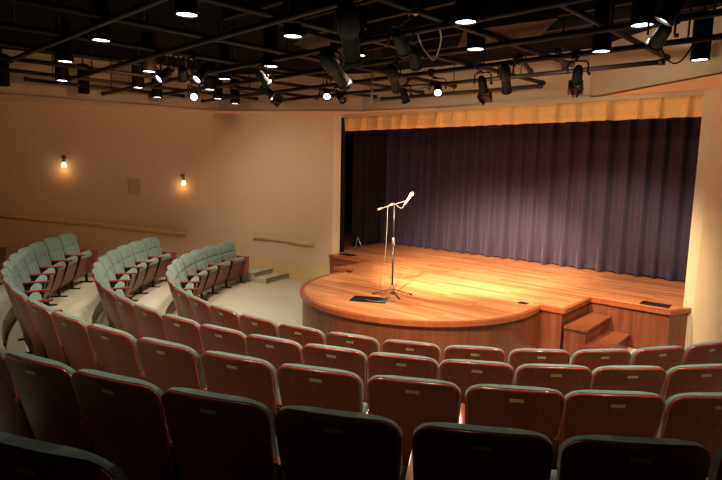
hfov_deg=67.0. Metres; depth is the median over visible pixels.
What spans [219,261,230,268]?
seat cushion
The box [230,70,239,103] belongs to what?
recessed light
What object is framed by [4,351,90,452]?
seat
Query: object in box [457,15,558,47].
acoustic panel
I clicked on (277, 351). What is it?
seat
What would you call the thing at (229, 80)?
cable
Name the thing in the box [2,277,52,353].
seat
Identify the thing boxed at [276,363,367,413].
seat
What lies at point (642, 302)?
box
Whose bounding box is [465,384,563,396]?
cushion
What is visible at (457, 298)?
stage
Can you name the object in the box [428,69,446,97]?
spotlight
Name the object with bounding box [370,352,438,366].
cushion
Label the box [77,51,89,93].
pendant light
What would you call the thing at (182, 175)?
wall sconce
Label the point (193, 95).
spotlight
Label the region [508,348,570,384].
seat
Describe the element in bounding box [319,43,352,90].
spotlight
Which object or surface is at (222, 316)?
seat
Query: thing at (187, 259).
cushion
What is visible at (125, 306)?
seat
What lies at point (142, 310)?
cushion
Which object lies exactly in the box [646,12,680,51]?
spotlight
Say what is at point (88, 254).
seat cushion
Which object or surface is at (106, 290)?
cushion
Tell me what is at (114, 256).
cushion
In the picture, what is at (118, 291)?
seat cushion
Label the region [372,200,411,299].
microphone stand
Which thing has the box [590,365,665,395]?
seat
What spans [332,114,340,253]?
trim
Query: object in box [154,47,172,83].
spotlight
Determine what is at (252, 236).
handrail
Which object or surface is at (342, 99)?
spotlight
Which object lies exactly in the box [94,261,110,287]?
cushion
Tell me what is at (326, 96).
spotlight
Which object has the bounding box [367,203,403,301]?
microphone cable
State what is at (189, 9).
recessed light
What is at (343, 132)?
wall
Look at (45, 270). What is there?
seat cushion
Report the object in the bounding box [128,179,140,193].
wall speaker
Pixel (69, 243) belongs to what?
cushion
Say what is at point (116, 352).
seat
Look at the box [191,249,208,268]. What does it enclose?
cushion
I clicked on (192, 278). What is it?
seat cushion
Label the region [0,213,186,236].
handrail
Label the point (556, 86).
wall
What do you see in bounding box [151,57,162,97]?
recessed light
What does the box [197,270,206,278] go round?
seat cushion
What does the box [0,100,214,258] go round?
wall
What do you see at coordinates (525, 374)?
cushion
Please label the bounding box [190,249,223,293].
seat
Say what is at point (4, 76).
pendant light
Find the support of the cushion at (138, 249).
on the seat at (138, 249)
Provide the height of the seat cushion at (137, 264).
0.407 m
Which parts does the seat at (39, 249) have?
leg, panel, armrest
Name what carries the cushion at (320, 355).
on the seat at (320, 355)
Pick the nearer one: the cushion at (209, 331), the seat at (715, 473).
the seat at (715, 473)
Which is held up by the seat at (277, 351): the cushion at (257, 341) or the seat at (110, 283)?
the cushion at (257, 341)
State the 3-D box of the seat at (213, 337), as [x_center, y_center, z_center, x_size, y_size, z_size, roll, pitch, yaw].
[-1.107,1.143,4.825,0.563,0.861,0.461,5,9,30]
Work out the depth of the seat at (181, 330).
4.86 m
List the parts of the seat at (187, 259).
panel, armrest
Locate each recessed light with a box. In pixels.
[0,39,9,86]
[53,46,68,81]
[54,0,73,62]
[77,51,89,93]
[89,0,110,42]
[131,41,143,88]
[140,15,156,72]
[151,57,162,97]
[175,0,198,18]
[203,44,215,90]
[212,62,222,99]
[217,26,230,80]
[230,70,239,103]
[263,7,278,67]
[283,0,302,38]
[356,4,366,57]
[454,0,477,25]
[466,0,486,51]
[591,0,614,53]
[630,0,656,28]
[690,0,713,61]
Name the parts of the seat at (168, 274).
armrest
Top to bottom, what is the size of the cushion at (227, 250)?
0.512 m
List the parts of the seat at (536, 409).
armrest, number plate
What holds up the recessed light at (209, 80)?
in the ceiling at (163, 13)
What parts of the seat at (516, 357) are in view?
edge moulding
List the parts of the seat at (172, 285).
backrest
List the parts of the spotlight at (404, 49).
arm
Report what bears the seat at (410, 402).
on the floor
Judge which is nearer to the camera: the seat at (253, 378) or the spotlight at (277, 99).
the seat at (253, 378)
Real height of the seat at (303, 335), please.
0.861 m
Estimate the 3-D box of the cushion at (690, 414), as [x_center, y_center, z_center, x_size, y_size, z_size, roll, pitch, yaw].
[1.918,1.068,3.028,0.534,0.512,0.200,1,8,-3]
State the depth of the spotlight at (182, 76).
6.07 m
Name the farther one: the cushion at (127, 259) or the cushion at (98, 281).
the cushion at (127, 259)
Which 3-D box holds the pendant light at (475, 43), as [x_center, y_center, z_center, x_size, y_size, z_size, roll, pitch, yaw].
[1.083,-2.120,5.083,0.172,0.670,0.172,1,8,0]
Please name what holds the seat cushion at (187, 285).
on the seat at (182, 284)
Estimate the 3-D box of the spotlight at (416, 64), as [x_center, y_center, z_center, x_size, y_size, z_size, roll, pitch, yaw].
[0.446,-1.725,4.983,0.333,0.336,0.212,-3,8,-27]
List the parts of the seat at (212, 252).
leg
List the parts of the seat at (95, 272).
armrest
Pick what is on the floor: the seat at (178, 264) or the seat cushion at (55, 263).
the seat at (178, 264)
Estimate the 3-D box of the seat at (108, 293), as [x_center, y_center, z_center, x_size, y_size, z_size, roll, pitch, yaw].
[-2.658,0.935,6.175,0.460,0.861,0.563,-5,10,-38]
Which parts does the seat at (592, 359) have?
edge moulding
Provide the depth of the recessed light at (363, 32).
5.42 m
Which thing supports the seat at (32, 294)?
on the floor
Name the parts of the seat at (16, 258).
panel, armrest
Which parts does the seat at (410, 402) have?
number plate, edge moulding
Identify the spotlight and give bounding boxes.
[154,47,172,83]
[173,51,193,82]
[185,79,199,100]
[189,51,208,83]
[255,57,271,87]
[259,74,283,106]
[318,74,334,100]
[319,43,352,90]
[332,85,346,103]
[333,0,366,68]
[386,55,401,93]
[387,3,417,58]
[398,77,412,103]
[399,28,427,71]
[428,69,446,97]
[474,62,492,105]
[497,57,519,94]
[567,50,590,97]
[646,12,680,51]
[654,0,688,26]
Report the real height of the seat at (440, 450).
0.861 m
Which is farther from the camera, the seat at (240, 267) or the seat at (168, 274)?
the seat at (240, 267)
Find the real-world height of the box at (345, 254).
0.014 m
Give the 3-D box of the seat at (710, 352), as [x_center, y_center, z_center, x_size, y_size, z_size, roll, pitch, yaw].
[3.176,1.355,5.305,0.591,0.862,0.465,-2,8,-20]
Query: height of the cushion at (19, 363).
0.512 m
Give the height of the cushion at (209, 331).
0.512 m
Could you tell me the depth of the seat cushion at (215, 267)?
10.08 m
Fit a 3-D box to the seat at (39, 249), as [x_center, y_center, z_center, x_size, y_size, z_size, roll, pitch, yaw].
[-4.524,0.469,7.968,0.460,0.861,0.564,-1,8,-14]
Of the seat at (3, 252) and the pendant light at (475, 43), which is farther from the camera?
the seat at (3, 252)
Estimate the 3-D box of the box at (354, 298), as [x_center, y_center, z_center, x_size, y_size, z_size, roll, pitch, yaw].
[0.117,0.817,7.508,0.500,0.014,0.300,3,8,13]
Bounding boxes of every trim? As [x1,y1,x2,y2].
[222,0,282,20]
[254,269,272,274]
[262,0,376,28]
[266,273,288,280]
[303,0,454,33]
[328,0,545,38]
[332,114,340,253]
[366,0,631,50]
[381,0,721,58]
[683,89,715,348]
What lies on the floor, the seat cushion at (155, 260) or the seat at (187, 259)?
the seat at (187, 259)
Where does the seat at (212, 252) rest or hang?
on the floor
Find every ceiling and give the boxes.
[0,0,721,74]
[0,69,721,114]
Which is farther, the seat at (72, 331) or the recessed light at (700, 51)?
the recessed light at (700, 51)
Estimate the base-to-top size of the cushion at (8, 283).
0.512 m
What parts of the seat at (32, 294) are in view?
panel, armrest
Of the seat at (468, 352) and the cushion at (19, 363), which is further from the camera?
the seat at (468, 352)
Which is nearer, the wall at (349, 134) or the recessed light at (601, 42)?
the recessed light at (601, 42)
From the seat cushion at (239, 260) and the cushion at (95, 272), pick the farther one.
the seat cushion at (239, 260)
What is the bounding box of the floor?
[0,249,636,364]
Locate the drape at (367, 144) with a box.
[351,130,381,245]
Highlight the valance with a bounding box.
[344,95,703,130]
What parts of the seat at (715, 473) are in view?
edge moulding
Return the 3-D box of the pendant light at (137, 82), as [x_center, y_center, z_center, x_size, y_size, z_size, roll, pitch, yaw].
[-3.321,-2.602,8.098,0.172,0.670,0.172,1,8,0]
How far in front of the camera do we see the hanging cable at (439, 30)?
4.80 m
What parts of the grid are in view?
hanger rod, hanger rod, hanger rod, hanger rod, hanger rod, hanger rod, hanger rod, hanger rod, hanger rod, hanger rod, hanger rod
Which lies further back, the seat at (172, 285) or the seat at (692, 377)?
the seat at (172, 285)
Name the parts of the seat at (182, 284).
panel, armrest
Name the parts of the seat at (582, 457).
number plate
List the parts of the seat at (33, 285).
panel, armrest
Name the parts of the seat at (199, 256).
leg, panel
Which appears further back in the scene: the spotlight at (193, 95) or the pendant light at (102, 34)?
the spotlight at (193, 95)
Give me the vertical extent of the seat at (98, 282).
0.861 m
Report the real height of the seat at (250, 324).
0.861 m
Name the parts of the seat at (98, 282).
backrest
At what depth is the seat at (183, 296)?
6.75 m
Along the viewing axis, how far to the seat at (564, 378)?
3.86 m
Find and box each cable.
[229,80,260,93]
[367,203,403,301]
[417,30,441,59]
[661,43,693,63]
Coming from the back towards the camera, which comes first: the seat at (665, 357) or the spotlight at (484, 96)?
the spotlight at (484, 96)
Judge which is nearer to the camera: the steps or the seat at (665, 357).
the seat at (665, 357)
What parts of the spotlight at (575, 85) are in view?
barn door, barn door, barn door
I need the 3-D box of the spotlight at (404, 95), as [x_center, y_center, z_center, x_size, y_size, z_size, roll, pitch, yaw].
[0.618,-2.077,7.518,0.171,0.396,0.207,-1,8,-17]
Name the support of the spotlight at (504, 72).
hanging from the grid
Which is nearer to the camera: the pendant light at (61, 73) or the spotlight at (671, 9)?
the spotlight at (671, 9)
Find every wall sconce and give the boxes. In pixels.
[61,155,66,166]
[181,174,185,184]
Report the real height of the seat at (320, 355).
0.861 m
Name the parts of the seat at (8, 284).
edge moulding, backrest, armrest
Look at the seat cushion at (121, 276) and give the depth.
8.18 m
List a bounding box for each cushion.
[0,347,6,357]
[1,268,17,287]
[3,260,24,290]
[4,277,14,287]
[8,351,75,375]
[9,253,30,281]
[12,287,29,299]
[18,247,39,273]
[22,292,41,336]
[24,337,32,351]
[29,242,51,265]
[30,283,41,289]
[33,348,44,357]
[35,275,46,283]
[43,237,64,259]
[43,268,54,277]
[53,261,65,271]
[58,233,79,253]
[64,256,77,265]
[76,369,170,438]
[79,251,91,259]
[92,268,104,284]
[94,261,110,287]
[95,276,103,284]
[99,255,115,279]
[102,285,115,294]
[106,250,124,272]
[108,289,123,326]
[114,281,124,287]
[115,294,134,305]
[116,245,135,266]
[119,274,129,281]
[126,268,136,276]
[128,241,147,260]
[135,262,146,271]
[136,303,163,316]
[142,237,161,255]
[147,258,157,265]
[161,253,171,260]
[164,314,200,326]
[166,271,174,281]
[167,264,181,287]
[169,278,177,286]
[172,259,187,280]
[176,287,189,297]
[180,253,196,274]
[185,283,193,287]
[190,276,198,283]
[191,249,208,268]
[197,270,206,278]
[203,245,221,263]
[203,324,245,337]
[207,265,217,273]
[218,242,236,259]
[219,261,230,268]
[232,257,244,264]
[250,334,302,349]
[306,344,367,382]
[363,402,367,413]
[369,375,460,392]
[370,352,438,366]
[386,339,440,354]
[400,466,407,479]
[413,422,551,443]
[439,359,512,367]
[444,345,503,351]
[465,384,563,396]
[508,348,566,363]
[514,363,589,384]
[550,470,556,479]
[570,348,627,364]
[657,392,721,437]
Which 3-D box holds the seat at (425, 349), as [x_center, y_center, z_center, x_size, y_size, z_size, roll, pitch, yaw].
[0.477,1.321,5.174,0.562,0.861,0.462,3,8,14]
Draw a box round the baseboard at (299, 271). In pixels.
[249,257,325,278]
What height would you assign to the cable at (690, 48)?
0.200 m
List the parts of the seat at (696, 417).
edge moulding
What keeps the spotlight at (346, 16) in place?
hanging from the grid
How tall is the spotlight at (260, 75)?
0.339 m
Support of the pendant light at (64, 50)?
in the ceiling at (163, 13)
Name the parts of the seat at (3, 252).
panel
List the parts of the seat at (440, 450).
armrest, number plate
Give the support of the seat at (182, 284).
on the floor
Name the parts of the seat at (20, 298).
edge moulding, backrest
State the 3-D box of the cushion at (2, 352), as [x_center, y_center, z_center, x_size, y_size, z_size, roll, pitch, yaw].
[-2.086,0.792,3.082,0.534,0.512,0.200,5,9,30]
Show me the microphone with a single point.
(411, 194)
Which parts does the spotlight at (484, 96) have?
barn door, barn door, barn door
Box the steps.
[563,312,629,356]
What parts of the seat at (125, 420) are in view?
panel, number plate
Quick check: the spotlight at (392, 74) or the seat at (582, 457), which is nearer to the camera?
the seat at (582, 457)
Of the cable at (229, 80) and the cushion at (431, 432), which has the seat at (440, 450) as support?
the cushion at (431, 432)
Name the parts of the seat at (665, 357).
edge moulding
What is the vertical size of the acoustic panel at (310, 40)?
0.025 m
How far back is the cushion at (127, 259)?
9.02 m
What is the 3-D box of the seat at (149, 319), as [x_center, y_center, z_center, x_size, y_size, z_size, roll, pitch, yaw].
[-1.944,1.048,5.423,0.563,0.861,0.460,8,10,41]
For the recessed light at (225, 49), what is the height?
0.670 m
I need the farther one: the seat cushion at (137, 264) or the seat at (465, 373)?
the seat cushion at (137, 264)
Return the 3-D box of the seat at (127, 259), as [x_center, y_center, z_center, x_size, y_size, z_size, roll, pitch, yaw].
[-3.772,0.529,9.082,0.460,0.861,0.563,1,8,-4]
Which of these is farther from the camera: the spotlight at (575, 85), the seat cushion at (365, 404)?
the spotlight at (575, 85)
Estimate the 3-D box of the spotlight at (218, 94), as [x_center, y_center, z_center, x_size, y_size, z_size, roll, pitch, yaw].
[-2.439,-2.740,9.266,0.172,0.670,0.172,1,8,0]
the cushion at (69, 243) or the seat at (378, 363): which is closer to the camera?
the seat at (378, 363)
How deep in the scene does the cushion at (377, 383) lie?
3.04 m
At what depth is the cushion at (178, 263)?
8.91 m
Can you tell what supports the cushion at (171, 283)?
on the seat at (172, 285)
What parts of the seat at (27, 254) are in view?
panel, armrest, leg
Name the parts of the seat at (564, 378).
number plate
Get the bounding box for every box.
[339,253,355,255]
[349,295,388,303]
[639,301,671,307]
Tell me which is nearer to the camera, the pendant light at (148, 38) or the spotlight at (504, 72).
the spotlight at (504, 72)
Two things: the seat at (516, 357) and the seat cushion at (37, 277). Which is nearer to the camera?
the seat at (516, 357)
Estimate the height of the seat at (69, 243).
0.861 m
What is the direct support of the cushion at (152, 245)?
on the seat at (152, 245)
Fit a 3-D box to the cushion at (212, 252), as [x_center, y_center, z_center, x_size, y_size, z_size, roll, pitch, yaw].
[-2.859,0.373,10.529,0.200,0.512,0.534,3,8,13]
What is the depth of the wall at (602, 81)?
9.41 m
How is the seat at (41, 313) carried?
on the floor
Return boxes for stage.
[300,230,690,362]
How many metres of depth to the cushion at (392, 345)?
4.91 m
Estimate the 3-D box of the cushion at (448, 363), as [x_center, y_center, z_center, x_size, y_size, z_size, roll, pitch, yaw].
[0.837,1.112,4.010,0.534,0.512,0.200,2,8,8]
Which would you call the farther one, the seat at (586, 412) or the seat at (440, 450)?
the seat at (586, 412)
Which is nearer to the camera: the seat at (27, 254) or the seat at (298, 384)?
the seat at (298, 384)
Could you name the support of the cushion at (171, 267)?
on the seat at (182, 284)
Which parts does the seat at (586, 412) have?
panel, edge moulding, backrest, number plate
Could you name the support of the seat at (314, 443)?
on the floor
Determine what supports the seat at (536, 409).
on the floor
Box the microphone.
[404,192,413,204]
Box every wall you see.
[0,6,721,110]
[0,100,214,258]
[212,113,333,277]
[338,114,345,252]
[341,48,703,117]
[344,131,352,230]
[690,88,721,344]
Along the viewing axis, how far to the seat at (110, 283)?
7.59 m
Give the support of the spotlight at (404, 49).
hanging from the grid
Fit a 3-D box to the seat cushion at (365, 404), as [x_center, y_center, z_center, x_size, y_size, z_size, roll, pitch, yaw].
[-0.199,1.224,3.477,0.460,0.407,0.206,3,8,17]
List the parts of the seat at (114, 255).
panel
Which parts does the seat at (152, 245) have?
panel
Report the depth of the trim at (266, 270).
11.62 m
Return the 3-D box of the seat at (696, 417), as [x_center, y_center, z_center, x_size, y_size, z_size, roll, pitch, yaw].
[1.909,1.226,3.168,0.595,0.862,0.463,1,8,-3]
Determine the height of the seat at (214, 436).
0.861 m
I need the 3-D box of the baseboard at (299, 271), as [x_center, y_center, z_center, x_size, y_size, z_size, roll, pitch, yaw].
[-1.987,0.615,11.883,2.459,0.510,0.020,2,8,4]
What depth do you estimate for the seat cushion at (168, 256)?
10.17 m
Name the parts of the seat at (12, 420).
edge moulding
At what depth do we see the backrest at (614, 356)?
4.81 m
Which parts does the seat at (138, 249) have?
leg, panel, armrest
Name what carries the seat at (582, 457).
on the floor
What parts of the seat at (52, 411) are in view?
panel, number plate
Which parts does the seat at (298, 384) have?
armrest, number plate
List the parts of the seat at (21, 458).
number plate, backrest, edge moulding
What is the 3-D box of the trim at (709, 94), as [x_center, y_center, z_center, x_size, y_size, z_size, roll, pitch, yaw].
[4.526,-0.155,7.314,0.179,3.620,0.184,-5,10,-40]
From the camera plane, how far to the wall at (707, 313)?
7.05 m
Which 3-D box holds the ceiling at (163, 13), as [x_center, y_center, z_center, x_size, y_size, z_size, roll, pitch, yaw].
[-1.903,-2.490,4.517,14.500,0.100,15.200,1,8,0]
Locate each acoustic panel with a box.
[293,30,342,59]
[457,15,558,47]
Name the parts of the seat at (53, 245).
leg, panel, armrest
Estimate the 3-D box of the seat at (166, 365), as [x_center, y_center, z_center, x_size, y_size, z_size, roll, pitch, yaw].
[-1.243,1.077,3.840,0.564,0.861,0.460,5,8,27]
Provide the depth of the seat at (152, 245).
10.11 m
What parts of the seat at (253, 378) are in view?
number plate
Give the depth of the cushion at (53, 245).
8.41 m
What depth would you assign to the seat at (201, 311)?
6.34 m
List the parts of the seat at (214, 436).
armrest, panel, number plate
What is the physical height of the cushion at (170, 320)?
0.512 m
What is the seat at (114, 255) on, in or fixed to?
on the floor
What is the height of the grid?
0.634 m
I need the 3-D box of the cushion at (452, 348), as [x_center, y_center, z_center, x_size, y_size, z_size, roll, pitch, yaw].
[1.015,1.187,4.927,0.534,0.512,0.200,2,8,7]
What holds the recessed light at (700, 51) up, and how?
in the ceiling at (163, 13)
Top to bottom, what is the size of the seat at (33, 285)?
0.861 m
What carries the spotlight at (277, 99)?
hanging from the grid
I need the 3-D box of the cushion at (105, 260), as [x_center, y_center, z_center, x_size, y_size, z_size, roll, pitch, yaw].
[-3.706,0.499,7.989,0.200,0.512,0.534,-1,8,-15]
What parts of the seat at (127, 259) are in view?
leg, panel, armrest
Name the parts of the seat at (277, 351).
edge moulding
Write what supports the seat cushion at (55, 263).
on the seat at (39, 249)
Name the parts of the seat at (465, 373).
number plate, edge moulding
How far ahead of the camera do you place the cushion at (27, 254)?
7.36 m
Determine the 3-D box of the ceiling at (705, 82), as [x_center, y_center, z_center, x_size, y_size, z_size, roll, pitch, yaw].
[0.032,-1.855,5.597,18.145,0.030,8.683,7,9,36]
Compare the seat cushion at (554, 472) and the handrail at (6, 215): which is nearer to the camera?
the seat cushion at (554, 472)
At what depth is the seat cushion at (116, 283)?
7.67 m
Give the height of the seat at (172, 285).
0.861 m
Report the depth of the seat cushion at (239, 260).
11.05 m
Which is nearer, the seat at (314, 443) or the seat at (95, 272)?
the seat at (314, 443)
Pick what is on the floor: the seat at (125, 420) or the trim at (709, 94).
the seat at (125, 420)
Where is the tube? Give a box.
[370,72,372,102]
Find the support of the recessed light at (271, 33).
in the ceiling at (163, 13)
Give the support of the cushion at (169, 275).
on the seat at (168, 274)
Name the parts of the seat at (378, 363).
backrest, edge moulding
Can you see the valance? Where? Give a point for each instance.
(682, 106)
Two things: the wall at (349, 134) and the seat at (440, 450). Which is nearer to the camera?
the seat at (440, 450)
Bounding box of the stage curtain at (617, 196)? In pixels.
[380,117,701,280]
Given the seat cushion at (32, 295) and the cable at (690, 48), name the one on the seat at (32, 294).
the seat cushion at (32, 295)
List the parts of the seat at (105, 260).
panel, armrest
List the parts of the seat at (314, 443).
armrest, panel, number plate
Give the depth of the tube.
6.96 m
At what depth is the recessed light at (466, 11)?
4.11 m
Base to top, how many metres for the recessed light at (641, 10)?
0.670 m
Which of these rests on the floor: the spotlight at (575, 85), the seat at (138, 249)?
the seat at (138, 249)
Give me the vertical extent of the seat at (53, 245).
0.861 m
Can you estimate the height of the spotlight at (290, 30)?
0.670 m
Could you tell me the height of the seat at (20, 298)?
0.861 m
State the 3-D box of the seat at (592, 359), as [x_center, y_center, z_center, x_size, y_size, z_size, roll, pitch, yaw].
[2.105,1.367,5.055,0.562,0.861,0.461,0,8,-6]
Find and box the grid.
[0,0,721,102]
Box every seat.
[0,247,7,284]
[0,268,48,340]
[0,347,28,437]
[0,432,126,479]
[2,260,49,290]
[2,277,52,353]
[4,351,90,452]
[8,253,54,295]
[10,287,62,357]
[17,247,62,305]
[26,299,66,364]
[28,242,72,296]
[42,237,84,288]
[52,311,99,370]
[57,233,98,281]
[72,369,174,479]
[87,324,145,380]
[91,268,129,326]
[93,261,131,319]
[94,276,132,327]
[98,255,135,294]
[101,285,124,330]
[105,250,143,300]
[113,294,142,339]
[116,245,152,293]
[128,241,164,287]
[134,303,167,340]
[136,337,205,391]
[142,237,176,280]
[161,387,278,479]
[162,314,203,355]
[165,271,197,315]
[167,264,199,287]
[168,278,200,316]
[171,259,204,295]
[175,287,194,320]
[179,253,212,299]
[189,295,213,324]
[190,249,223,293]
[199,324,247,355]
[200,351,280,416]
[203,245,235,287]
[210,305,242,332]
[217,242,249,282]
[239,314,279,337]
[245,334,302,388]
[273,405,402,479]
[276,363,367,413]
[278,323,325,346]
[301,344,368,402]
[326,332,379,357]
[365,352,438,403]
[366,375,460,479]
[382,339,440,364]
[405,422,554,479]
[438,359,514,403]
[444,345,505,362]
[459,384,565,456]
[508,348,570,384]
[514,363,592,395]
[550,435,711,479]
[552,390,664,469]
[570,348,630,371]
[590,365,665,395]
[629,346,684,370]
[656,392,721,477]
[660,363,721,400]
[681,340,721,364]
[706,449,721,479]
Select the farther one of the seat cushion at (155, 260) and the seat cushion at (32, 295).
the seat cushion at (155, 260)
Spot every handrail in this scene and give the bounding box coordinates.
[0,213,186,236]
[251,235,311,246]
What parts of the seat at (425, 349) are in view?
backrest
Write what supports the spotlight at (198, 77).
hanging from the grid
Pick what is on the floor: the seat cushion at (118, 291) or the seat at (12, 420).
the seat at (12, 420)
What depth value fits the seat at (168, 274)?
7.95 m
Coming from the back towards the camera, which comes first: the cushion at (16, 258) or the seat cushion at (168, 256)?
the seat cushion at (168, 256)
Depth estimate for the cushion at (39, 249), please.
7.88 m
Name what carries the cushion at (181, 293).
on the seat at (183, 296)
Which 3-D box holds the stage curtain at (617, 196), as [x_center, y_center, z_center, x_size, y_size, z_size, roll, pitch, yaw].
[3.054,-1.537,10.899,8.607,3.877,0.202,8,10,41]
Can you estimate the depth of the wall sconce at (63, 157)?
10.34 m
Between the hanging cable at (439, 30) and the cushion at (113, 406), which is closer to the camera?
the cushion at (113, 406)
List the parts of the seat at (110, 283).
panel, armrest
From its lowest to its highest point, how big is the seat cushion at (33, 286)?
0.407 m
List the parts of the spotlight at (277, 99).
barn door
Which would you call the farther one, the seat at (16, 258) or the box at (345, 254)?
the box at (345, 254)
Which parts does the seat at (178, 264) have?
panel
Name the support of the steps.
on the floor
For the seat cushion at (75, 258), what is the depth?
8.58 m
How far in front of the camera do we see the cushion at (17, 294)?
4.86 m
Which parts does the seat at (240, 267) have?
panel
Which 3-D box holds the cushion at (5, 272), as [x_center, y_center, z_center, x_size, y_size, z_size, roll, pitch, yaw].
[-3.763,0.580,5.907,0.200,0.512,0.534,-4,9,-33]
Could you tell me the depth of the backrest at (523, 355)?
4.78 m
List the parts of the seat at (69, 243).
leg, panel, armrest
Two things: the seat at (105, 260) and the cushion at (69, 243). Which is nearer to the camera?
the seat at (105, 260)
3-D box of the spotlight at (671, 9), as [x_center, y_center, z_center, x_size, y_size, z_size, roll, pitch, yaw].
[1.937,-1.489,3.377,0.202,0.326,0.172,-2,8,-25]
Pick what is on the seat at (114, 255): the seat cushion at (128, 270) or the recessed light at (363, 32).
the seat cushion at (128, 270)
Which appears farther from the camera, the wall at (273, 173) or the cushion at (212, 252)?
the wall at (273, 173)
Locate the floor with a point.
(278, 300)

